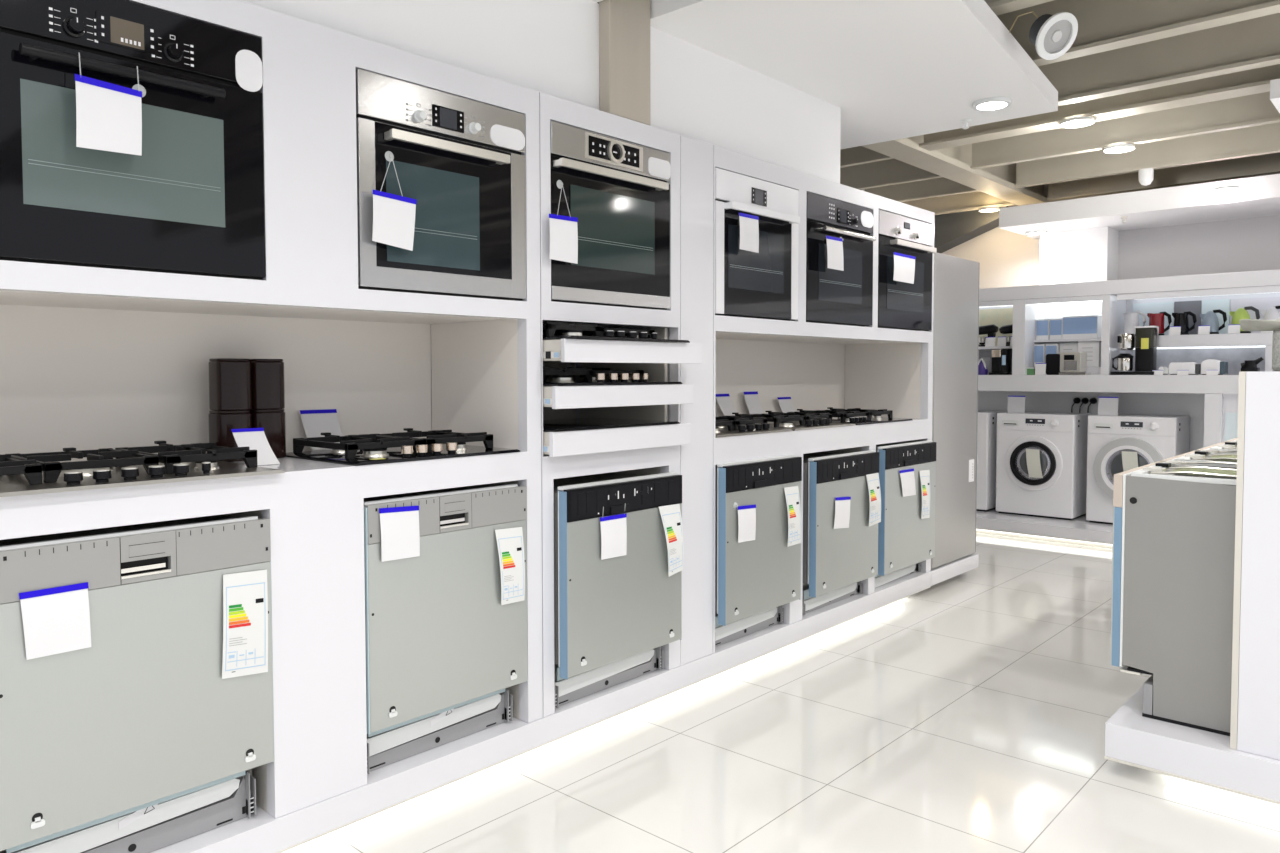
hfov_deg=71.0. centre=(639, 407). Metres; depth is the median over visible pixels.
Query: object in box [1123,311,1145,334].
electric kettle
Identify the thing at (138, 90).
cup
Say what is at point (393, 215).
price card
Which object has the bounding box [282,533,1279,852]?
floor
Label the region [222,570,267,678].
energy label
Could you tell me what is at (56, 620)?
price card
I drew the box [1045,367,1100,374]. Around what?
box riser
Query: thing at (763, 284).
oven
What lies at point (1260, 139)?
trim
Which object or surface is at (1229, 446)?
dishwasher
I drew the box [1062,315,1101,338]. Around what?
appliance box
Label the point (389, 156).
cup
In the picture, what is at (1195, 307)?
panel
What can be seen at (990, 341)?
price card
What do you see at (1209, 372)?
price card
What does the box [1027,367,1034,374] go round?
carton
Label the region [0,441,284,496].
gas hob
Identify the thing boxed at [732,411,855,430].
gas hob
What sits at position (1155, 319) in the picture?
electric kettle
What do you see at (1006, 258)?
wall
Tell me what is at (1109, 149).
diffuser
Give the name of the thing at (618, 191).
oven
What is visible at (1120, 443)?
washing machine
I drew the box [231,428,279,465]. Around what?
price card
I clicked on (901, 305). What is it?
oven
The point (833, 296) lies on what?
oven
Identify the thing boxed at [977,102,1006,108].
diffuser
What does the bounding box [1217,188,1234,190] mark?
diffuser
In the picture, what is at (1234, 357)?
panel
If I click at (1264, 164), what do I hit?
trim
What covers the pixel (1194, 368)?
toaster
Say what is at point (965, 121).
sprinkler head
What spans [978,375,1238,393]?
countertop
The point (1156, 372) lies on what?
price card
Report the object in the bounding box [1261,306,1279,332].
electric kettle
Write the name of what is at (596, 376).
gas hob
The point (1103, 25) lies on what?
trim
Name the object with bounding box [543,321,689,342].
gas hob
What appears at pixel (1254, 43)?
ceiling beam
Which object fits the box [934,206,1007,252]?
wall
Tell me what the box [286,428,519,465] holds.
gas hob
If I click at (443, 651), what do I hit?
dishwasher
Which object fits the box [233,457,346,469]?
countertop
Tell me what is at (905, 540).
dishwasher
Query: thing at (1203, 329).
price card
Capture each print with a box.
[921,476,929,514]
[1034,346,1043,361]
[1037,320,1047,334]
[1046,346,1056,354]
[1050,320,1061,334]
[1063,317,1096,333]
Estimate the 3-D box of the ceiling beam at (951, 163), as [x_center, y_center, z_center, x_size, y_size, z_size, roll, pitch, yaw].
[2.432,-1.888,6.672,0.220,0.365,3.250,2,3,42]
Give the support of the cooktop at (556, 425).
in the display cabinet at (665, 322)
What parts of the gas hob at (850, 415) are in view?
knob, hob plate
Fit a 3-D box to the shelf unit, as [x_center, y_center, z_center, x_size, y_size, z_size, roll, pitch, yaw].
[4.290,-0.020,6.422,5.480,1.844,0.570,2,3,42]
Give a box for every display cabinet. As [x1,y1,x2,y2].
[0,0,542,818]
[539,92,701,716]
[713,145,934,652]
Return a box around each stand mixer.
[979,324,998,346]
[999,324,1012,345]
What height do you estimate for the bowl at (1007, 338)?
0.060 m
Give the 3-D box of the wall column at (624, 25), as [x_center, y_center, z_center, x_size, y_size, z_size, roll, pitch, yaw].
[-0.054,-1.497,3.268,0.055,0.898,0.219,2,3,42]
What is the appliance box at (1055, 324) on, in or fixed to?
on the shelf unit
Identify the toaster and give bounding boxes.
[1158,367,1168,374]
[1169,362,1200,374]
[1201,359,1227,374]
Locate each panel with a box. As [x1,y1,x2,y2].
[680,135,712,664]
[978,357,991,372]
[979,308,1012,345]
[1132,347,1264,374]
[1133,302,1173,334]
[1174,300,1201,334]
[1201,299,1229,333]
[1230,297,1279,332]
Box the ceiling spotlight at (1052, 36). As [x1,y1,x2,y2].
[1009,11,1077,59]
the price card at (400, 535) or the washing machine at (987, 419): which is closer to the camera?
the price card at (400, 535)
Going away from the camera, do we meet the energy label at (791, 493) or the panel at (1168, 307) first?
the energy label at (791, 493)
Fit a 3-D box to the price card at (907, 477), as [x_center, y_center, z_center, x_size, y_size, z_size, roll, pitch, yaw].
[1.451,0.407,4.865,0.006,0.149,0.198,2,3,42]
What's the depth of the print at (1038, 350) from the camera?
7.26 m
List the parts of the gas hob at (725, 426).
knob, knob, hob plate, knob, knob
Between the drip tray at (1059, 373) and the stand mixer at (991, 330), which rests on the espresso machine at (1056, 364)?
the drip tray at (1059, 373)
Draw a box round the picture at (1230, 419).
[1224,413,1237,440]
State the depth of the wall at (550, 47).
3.15 m
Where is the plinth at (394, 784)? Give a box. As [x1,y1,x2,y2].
[150,553,978,852]
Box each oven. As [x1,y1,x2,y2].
[0,0,265,278]
[355,69,525,299]
[550,121,670,308]
[715,168,799,320]
[785,192,875,325]
[863,210,936,330]
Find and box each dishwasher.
[0,514,273,852]
[364,484,527,773]
[553,472,681,708]
[715,455,801,646]
[802,450,878,614]
[875,440,936,587]
[1110,460,1236,735]
[1160,449,1236,462]
[1196,441,1236,450]
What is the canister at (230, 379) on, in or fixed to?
on the canister at (221, 423)
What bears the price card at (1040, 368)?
on the shelf unit
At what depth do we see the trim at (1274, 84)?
4.33 m
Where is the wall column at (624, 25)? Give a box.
[599,0,649,124]
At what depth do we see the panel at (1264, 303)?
6.47 m
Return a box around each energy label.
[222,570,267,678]
[495,527,524,604]
[659,504,682,575]
[784,486,800,546]
[866,473,880,525]
[919,470,929,518]
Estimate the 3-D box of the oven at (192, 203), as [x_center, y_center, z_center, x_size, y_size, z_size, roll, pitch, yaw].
[-1.313,-0.624,2.188,0.522,0.602,0.603,2,3,42]
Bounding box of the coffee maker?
[1111,326,1158,374]
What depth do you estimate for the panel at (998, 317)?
7.71 m
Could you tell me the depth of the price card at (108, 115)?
1.95 m
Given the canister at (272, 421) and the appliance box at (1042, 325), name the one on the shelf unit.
the appliance box at (1042, 325)
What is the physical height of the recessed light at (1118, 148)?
0.018 m
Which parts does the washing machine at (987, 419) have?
control panel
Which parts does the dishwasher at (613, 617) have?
kick plate, door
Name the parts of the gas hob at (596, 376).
burner, burner, knob, hob plate, knob, knob, knob, knob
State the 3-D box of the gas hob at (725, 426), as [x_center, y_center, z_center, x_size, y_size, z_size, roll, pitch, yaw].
[0.338,0.075,4.042,0.455,0.066,0.565,2,3,42]
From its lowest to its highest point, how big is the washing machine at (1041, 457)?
0.827 m
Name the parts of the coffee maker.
water tank, lid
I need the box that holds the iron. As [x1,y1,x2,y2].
[978,358,987,374]
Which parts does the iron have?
handle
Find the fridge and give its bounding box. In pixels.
[931,253,979,568]
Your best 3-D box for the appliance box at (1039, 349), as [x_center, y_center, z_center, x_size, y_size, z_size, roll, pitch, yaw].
[3.285,-0.424,7.326,0.079,0.184,0.181,2,3,42]
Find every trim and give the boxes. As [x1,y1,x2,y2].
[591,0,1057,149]
[840,146,893,167]
[840,159,941,189]
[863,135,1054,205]
[865,177,977,201]
[901,191,1014,214]
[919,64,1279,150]
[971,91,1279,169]
[984,0,1053,15]
[997,0,1279,65]
[999,174,1279,238]
[1015,122,1279,187]
[1047,152,1279,200]
[1270,79,1279,112]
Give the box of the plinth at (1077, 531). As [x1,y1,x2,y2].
[976,508,1112,548]
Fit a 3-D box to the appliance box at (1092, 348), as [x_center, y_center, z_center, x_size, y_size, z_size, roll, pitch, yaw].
[3.575,-0.424,7.103,0.155,0.201,0.181,2,3,42]
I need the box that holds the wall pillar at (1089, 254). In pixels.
[1040,226,1118,284]
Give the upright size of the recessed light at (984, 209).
0.018 m
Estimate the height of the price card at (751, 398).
0.167 m
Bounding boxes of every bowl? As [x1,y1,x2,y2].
[979,337,985,344]
[1006,336,1010,343]
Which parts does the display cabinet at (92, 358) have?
panel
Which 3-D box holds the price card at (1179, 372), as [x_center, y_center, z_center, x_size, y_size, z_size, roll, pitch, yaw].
[3.891,-0.254,6.435,0.071,0.034,0.016,2,3,42]
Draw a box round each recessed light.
[973,97,1010,110]
[979,207,998,211]
[1025,230,1046,234]
[1060,116,1094,127]
[1104,144,1134,152]
[1215,185,1238,191]
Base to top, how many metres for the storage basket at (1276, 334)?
0.125 m
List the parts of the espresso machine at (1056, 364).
tank, panel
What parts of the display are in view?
edge post, panel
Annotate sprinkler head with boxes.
[961,119,970,128]
[1121,216,1127,222]
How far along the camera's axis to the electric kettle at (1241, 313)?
6.35 m
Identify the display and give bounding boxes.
[1104,371,1279,804]
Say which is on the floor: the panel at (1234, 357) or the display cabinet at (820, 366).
the display cabinet at (820, 366)
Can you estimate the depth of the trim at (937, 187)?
7.56 m
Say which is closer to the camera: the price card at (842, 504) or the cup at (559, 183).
the cup at (559, 183)
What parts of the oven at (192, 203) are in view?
knob, handle, control panel, knob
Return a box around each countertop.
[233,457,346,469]
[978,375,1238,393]
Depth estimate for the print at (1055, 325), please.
7.21 m
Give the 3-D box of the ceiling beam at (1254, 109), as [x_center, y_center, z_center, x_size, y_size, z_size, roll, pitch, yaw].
[5.585,-1.786,3.572,8.620,0.340,0.060,2,3,42]
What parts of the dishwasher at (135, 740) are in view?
handle, kick plate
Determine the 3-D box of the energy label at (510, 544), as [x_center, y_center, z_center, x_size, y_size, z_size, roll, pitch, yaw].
[-0.414,0.505,2.873,0.016,0.244,0.113,2,3,42]
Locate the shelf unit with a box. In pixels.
[978,269,1279,451]
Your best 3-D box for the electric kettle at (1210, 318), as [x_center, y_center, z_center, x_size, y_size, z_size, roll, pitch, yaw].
[4.153,-0.622,6.512,0.153,0.178,0.112,0,2,14]
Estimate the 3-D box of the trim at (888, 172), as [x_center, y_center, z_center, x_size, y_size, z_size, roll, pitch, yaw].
[1.907,-1.914,7.046,1.060,0.340,0.050,2,3,42]
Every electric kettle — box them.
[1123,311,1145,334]
[1147,312,1171,334]
[1172,311,1196,334]
[1200,309,1226,333]
[1229,306,1259,333]
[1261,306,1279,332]
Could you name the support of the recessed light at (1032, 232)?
attached to the wall at (1006, 258)
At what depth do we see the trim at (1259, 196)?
6.71 m
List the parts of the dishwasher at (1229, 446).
frame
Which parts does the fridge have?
edge trim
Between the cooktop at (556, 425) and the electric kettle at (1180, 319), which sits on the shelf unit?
the electric kettle at (1180, 319)
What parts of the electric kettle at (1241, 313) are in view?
handle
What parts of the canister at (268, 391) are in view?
lid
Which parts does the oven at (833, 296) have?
door glass, control panel, handle, knob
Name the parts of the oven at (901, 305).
knob, door glass, control panel, handle, knob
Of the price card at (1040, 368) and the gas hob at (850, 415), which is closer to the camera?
the gas hob at (850, 415)
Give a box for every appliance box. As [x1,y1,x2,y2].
[1034,344,1045,366]
[1036,319,1049,339]
[1045,344,1059,362]
[1049,318,1062,339]
[1059,343,1077,353]
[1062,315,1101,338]
[1078,341,1100,366]
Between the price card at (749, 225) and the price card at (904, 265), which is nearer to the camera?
the price card at (749, 225)
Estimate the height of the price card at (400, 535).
0.155 m
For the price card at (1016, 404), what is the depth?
7.35 m
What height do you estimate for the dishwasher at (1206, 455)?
0.811 m
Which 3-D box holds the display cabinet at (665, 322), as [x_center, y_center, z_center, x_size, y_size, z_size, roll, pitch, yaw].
[-0.266,-0.014,3.407,0.708,2.073,0.719,2,3,42]
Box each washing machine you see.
[976,410,1006,510]
[996,411,1090,519]
[1086,414,1189,524]
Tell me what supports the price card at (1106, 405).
on the washing machine at (1120, 443)
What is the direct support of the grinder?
on the shelf unit
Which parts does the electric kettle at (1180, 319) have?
handle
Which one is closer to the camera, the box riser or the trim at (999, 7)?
the trim at (999, 7)
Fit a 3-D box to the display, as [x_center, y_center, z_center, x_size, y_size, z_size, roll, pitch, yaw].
[3.344,0.524,3.116,2.412,1.303,2.824,2,3,42]
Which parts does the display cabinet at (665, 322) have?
panel, pull out drawer, pull out drawer, pull out drawer, panel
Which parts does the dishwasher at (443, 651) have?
kick plate, handle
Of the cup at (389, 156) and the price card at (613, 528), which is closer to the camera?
the cup at (389, 156)
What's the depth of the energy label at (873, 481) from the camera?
4.57 m
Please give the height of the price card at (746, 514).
0.175 m
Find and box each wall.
[241,0,840,183]
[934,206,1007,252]
[941,173,1279,288]
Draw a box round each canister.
[208,410,251,461]
[209,358,251,410]
[250,359,284,409]
[251,409,285,457]
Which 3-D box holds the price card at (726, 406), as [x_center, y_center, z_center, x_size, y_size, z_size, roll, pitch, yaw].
[0.448,0.008,4.571,0.051,0.160,0.207,2,3,42]
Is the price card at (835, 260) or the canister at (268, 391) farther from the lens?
the price card at (835, 260)
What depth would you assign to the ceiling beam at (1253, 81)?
5.07 m
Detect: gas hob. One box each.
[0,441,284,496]
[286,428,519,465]
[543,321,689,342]
[543,366,681,385]
[715,416,792,437]
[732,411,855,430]
[797,407,912,424]
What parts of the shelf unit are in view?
shelf, shelf, socket strip, socket plate, splash panel, panel, shelf, shelf, panel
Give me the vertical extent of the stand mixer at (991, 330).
0.188 m
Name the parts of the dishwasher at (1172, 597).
door, frame, kick plate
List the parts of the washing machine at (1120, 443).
foot rail, detergent drawer, door glass, door, control panel, knob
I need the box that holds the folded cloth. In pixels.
[1239,319,1279,330]
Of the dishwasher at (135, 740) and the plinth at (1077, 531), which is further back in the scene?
the plinth at (1077, 531)
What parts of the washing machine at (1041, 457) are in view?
detergent drawer, door glass, door, control panel, foot rail, knob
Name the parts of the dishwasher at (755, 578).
kick plate, door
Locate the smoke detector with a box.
[1138,168,1153,185]
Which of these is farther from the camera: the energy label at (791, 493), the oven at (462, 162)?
the energy label at (791, 493)
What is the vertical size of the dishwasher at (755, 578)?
0.780 m
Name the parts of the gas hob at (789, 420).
burner, hob plate, knob, knob, knob, knob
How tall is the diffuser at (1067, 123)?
0.006 m
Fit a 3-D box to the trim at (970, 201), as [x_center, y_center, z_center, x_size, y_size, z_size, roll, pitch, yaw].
[2.815,-1.924,8.046,1.060,0.340,0.050,2,3,42]
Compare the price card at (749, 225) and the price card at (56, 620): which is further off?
the price card at (749, 225)
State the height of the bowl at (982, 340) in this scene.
0.060 m
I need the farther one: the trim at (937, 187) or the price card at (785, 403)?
the trim at (937, 187)
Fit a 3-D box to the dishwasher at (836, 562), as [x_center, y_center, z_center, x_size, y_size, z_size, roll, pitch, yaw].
[0.846,0.600,4.581,0.510,0.754,0.614,2,3,42]
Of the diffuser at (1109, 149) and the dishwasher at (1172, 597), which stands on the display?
the dishwasher at (1172, 597)
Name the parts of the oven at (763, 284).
control panel, door glass, handle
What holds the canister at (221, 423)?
on the countertop
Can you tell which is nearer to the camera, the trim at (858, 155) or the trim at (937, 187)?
the trim at (858, 155)
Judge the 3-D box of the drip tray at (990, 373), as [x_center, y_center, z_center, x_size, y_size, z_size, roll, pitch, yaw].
[2.975,-0.282,7.397,0.160,0.020,0.160,2,3,42]
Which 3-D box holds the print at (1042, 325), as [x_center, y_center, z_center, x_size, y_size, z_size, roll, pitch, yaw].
[3.264,-0.648,7.282,0.089,0.119,0.001,2,3,42]
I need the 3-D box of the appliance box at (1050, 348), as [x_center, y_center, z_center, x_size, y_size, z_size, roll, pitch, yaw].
[3.359,-0.422,7.272,0.090,0.184,0.181,2,3,42]
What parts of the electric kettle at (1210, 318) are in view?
handle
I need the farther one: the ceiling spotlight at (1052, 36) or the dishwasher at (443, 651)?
the ceiling spotlight at (1052, 36)
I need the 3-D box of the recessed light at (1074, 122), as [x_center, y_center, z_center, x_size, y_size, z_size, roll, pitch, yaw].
[2.547,-1.663,5.230,0.180,0.018,0.180,2,3,42]
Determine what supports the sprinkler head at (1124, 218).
attached to the wall at (1006, 258)
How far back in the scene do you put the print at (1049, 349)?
7.20 m
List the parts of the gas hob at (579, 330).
burner, knob, hob plate, knob, knob, knob, knob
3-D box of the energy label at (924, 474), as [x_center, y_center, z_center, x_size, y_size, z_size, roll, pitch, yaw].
[1.594,0.485,5.020,0.013,0.276,0.128,2,3,42]
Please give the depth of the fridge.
5.44 m
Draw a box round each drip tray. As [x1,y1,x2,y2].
[988,372,1011,374]
[1059,373,1090,374]
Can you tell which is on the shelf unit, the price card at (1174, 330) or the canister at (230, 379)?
the price card at (1174, 330)
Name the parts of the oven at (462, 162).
knob, control panel, door glass, handle, knob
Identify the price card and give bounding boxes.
[19,582,90,659]
[75,53,145,155]
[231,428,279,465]
[300,409,342,450]
[372,151,416,250]
[379,505,419,561]
[549,180,577,263]
[600,503,626,559]
[716,394,736,415]
[733,502,755,542]
[739,213,758,252]
[743,391,763,413]
[777,397,795,412]
[826,236,843,270]
[834,497,850,528]
[893,252,915,283]
[899,469,915,496]
[985,337,994,346]
[997,337,1005,345]
[1007,396,1024,412]
[1035,363,1045,374]
[1098,397,1118,415]
[1152,370,1162,374]
[1169,326,1180,334]
[1177,370,1188,374]
[1198,325,1209,333]
[1206,370,1217,374]
[1228,324,1239,333]
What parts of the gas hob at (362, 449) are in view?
burner, burner, hob plate, knob, knob, knob, knob, burner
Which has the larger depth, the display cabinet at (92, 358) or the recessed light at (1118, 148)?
the recessed light at (1118, 148)
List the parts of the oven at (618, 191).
control panel, door trim, handle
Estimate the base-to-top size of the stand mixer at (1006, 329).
0.188 m
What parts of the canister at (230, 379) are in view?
lid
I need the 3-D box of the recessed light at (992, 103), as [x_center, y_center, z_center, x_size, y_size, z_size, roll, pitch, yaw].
[1.718,-1.482,4.383,0.176,0.018,0.176,2,3,42]
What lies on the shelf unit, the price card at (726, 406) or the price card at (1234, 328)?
the price card at (1234, 328)
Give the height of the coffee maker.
0.358 m
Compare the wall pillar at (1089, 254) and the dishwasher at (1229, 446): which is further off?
the wall pillar at (1089, 254)
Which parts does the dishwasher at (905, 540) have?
kick plate, door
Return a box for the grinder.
[1241,357,1263,371]
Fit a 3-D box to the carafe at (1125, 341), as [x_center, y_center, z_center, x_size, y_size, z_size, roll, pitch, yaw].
[3.635,-0.492,6.712,0.116,0.120,0.120,2,3,42]
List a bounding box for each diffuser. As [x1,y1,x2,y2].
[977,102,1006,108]
[1064,120,1090,126]
[1107,147,1130,151]
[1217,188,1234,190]
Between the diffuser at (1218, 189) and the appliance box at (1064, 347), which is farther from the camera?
the appliance box at (1064, 347)
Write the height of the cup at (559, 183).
0.029 m
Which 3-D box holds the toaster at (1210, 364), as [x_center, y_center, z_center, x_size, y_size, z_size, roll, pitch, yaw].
[4.081,-0.290,6.378,0.145,0.110,0.140,2,3,42]
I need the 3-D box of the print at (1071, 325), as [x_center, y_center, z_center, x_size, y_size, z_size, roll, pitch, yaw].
[3.464,-0.648,7.073,0.252,0.129,0.001,2,3,42]
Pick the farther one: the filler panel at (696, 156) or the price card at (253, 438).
the filler panel at (696, 156)
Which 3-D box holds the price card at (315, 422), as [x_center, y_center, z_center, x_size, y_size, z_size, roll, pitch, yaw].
[-1.030,0.074,2.930,0.051,0.137,0.146,2,3,42]
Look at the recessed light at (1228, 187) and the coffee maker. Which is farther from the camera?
the coffee maker
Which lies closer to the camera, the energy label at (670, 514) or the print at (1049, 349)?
the energy label at (670, 514)
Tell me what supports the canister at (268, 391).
on the canister at (272, 421)
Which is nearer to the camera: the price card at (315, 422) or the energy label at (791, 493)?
the price card at (315, 422)
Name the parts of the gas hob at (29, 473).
knob, burner, knob, knob, hob plate, knob, knob, knob, burner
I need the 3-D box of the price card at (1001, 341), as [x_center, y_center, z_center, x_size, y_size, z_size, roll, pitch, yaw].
[2.999,-0.551,7.443,0.071,0.080,0.016,2,3,42]
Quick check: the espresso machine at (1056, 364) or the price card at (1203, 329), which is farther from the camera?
the espresso machine at (1056, 364)
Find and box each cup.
[132,84,145,96]
[385,151,393,161]
[557,180,562,188]
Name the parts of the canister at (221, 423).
lid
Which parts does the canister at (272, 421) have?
lid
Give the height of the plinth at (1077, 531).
0.144 m
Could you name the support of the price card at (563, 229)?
attached to the oven at (618, 191)
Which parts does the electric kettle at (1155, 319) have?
handle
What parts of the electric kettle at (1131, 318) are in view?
handle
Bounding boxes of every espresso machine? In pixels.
[988,348,1011,374]
[1046,352,1090,374]
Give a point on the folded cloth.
(1246, 324)
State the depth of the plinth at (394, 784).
2.91 m
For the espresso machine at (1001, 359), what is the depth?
7.35 m
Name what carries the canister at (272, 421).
on the countertop
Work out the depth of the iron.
7.43 m
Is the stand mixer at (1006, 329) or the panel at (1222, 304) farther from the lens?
the stand mixer at (1006, 329)
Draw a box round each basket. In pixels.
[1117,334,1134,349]
[1272,330,1279,370]
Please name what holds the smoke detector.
attached to the trim at (1260, 139)
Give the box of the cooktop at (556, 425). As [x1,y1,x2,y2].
[543,417,679,431]

